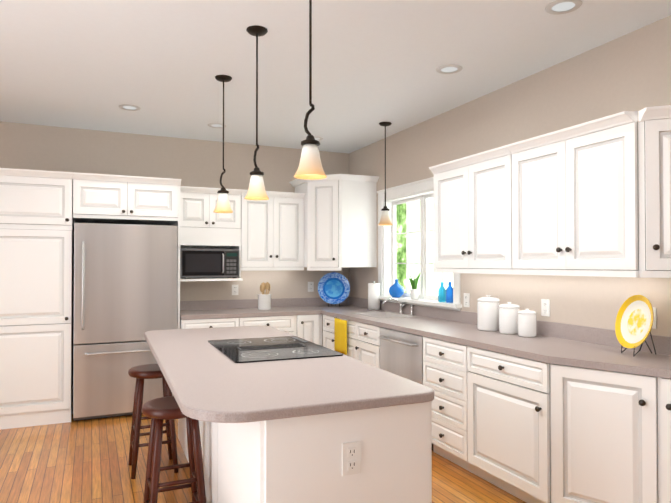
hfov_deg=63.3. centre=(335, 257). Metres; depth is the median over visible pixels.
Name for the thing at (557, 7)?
recessed light
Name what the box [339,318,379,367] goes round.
base cabinet
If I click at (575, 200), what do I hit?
upper cabinet
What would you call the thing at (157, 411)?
stool
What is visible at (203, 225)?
upper cabinet
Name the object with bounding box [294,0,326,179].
pendant lamp
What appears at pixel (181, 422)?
base cabinet
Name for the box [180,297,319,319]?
countertop
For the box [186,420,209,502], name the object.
base cabinet
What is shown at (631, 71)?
wall
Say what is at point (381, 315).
sink basin
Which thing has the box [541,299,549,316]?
electrical outlet
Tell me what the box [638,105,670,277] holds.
upper cabinet
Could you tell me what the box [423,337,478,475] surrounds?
base cabinet
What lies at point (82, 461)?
floor
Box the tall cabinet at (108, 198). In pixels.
[73,172,180,371]
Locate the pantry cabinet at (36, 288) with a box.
[0,168,73,429]
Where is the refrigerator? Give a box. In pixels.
[73,223,176,420]
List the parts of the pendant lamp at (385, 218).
lamp shade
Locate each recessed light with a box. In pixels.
[118,104,140,110]
[208,123,225,127]
[436,64,462,73]
[545,0,581,14]
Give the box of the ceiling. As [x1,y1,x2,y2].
[0,0,670,153]
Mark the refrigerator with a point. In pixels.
(125, 287)
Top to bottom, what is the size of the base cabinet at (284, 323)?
0.878 m
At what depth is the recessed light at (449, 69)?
3.82 m
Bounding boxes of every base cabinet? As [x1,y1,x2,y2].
[178,418,185,455]
[180,317,238,328]
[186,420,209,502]
[210,401,431,502]
[239,315,293,334]
[294,314,321,345]
[323,315,333,349]
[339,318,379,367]
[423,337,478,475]
[467,346,550,502]
[550,364,670,502]
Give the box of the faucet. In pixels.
[382,298,413,314]
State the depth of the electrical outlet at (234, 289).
6.14 m
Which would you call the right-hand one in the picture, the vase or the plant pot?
the plant pot
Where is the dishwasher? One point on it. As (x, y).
(401, 354)
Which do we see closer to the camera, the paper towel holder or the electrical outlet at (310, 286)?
the paper towel holder
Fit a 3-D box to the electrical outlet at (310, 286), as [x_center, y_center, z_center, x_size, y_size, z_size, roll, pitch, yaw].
[-0.296,0.349,6.516,0.075,0.118,0.009,0,-1,-24]
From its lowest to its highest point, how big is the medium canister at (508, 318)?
0.225 m
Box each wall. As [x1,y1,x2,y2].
[0,122,348,345]
[349,15,670,336]
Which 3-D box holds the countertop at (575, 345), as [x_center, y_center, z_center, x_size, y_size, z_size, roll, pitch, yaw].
[0.860,0.522,4.394,0.638,0.139,4.820,0,-1,-24]
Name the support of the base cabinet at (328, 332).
on the floor
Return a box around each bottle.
[438,282,445,301]
[446,281,452,302]
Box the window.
[377,177,461,310]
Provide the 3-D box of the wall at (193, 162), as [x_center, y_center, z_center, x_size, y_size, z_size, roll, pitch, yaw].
[-2.594,0.092,5.583,6.300,2.790,0.160,0,-1,-24]
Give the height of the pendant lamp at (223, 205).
0.990 m
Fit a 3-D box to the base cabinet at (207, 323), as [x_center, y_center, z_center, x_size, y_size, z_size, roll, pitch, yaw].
[-1.361,1.049,5.670,0.575,0.878,0.663,0,-1,-24]
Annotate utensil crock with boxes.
[258,282,270,309]
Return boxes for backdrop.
[397,198,452,295]
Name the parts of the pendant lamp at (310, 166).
lamp shade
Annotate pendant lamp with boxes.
[213,75,232,212]
[244,25,268,199]
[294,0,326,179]
[378,122,392,224]
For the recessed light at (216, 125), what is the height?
0.005 m
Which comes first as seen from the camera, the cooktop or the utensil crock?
the cooktop
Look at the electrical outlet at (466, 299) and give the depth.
4.60 m
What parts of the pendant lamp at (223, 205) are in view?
lamp shade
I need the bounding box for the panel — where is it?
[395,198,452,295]
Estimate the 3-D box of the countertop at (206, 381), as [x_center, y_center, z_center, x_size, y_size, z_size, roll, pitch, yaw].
[-0.513,0.557,3.117,1.022,0.039,2.540,0,-1,-24]
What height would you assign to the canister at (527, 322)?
0.190 m
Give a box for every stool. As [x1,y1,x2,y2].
[128,364,177,478]
[141,396,205,502]
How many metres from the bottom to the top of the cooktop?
0.012 m
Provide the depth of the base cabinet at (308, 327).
5.83 m
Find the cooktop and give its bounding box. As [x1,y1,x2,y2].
[208,336,342,362]
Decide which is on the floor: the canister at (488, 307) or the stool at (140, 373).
the stool at (140, 373)
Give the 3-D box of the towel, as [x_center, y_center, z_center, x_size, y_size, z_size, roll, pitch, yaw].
[0.059,0.767,5.355,0.040,0.335,0.328,0,-1,-24]
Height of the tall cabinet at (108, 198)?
2.239 m
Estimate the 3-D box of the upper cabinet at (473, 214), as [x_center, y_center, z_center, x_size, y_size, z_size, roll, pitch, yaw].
[1.124,-0.314,4.141,0.372,0.867,0.914,0,-1,-24]
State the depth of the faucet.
5.45 m
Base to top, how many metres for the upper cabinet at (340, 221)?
1.040 m
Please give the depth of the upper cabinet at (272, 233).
6.00 m
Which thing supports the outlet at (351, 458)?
attached to the base cabinet at (292, 460)
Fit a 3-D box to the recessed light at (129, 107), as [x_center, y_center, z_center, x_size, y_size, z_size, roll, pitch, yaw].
[-1.799,-1.310,4.762,0.184,0.005,0.184,0,-1,-24]
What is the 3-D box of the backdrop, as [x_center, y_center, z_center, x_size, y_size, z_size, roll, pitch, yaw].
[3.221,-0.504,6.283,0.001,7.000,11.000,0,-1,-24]
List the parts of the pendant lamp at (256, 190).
lamp shade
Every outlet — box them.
[232,285,237,294]
[308,282,313,291]
[342,441,360,475]
[464,293,469,306]
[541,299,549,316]
[652,307,656,328]
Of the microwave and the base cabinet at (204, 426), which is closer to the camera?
the base cabinet at (204, 426)
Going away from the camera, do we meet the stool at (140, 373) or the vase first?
the stool at (140, 373)
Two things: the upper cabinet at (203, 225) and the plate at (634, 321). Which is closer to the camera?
the plate at (634, 321)
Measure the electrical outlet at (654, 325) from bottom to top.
0.118 m
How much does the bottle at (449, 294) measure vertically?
0.190 m
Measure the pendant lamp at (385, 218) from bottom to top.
0.990 m
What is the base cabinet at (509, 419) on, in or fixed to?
on the floor
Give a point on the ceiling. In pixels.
(92, 64)
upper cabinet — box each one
[180,186,242,280]
[241,189,304,270]
[289,174,378,270]
[429,145,511,273]
[506,111,638,277]
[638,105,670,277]
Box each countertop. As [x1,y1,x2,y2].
[144,326,433,422]
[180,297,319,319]
[320,297,670,378]
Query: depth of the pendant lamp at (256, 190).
3.15 m
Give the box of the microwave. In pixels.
[180,249,238,278]
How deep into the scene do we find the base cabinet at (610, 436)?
2.75 m
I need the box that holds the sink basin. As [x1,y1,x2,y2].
[352,311,418,318]
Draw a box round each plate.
[318,272,349,306]
[615,295,655,356]
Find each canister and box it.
[477,295,499,330]
[499,302,519,333]
[517,309,536,336]
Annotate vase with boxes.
[389,279,403,297]
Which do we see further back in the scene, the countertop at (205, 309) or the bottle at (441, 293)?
the countertop at (205, 309)
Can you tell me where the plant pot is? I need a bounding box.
[408,273,419,298]
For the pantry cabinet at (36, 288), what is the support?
on the floor
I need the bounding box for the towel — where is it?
[334,317,349,354]
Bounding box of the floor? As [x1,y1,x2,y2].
[0,411,525,502]
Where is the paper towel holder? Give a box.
[367,281,380,310]
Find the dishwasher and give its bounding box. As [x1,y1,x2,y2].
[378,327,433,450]
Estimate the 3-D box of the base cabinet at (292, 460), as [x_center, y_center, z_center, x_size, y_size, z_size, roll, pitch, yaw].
[-0.060,1.008,2.415,0.786,0.878,0.840,0,-1,-24]

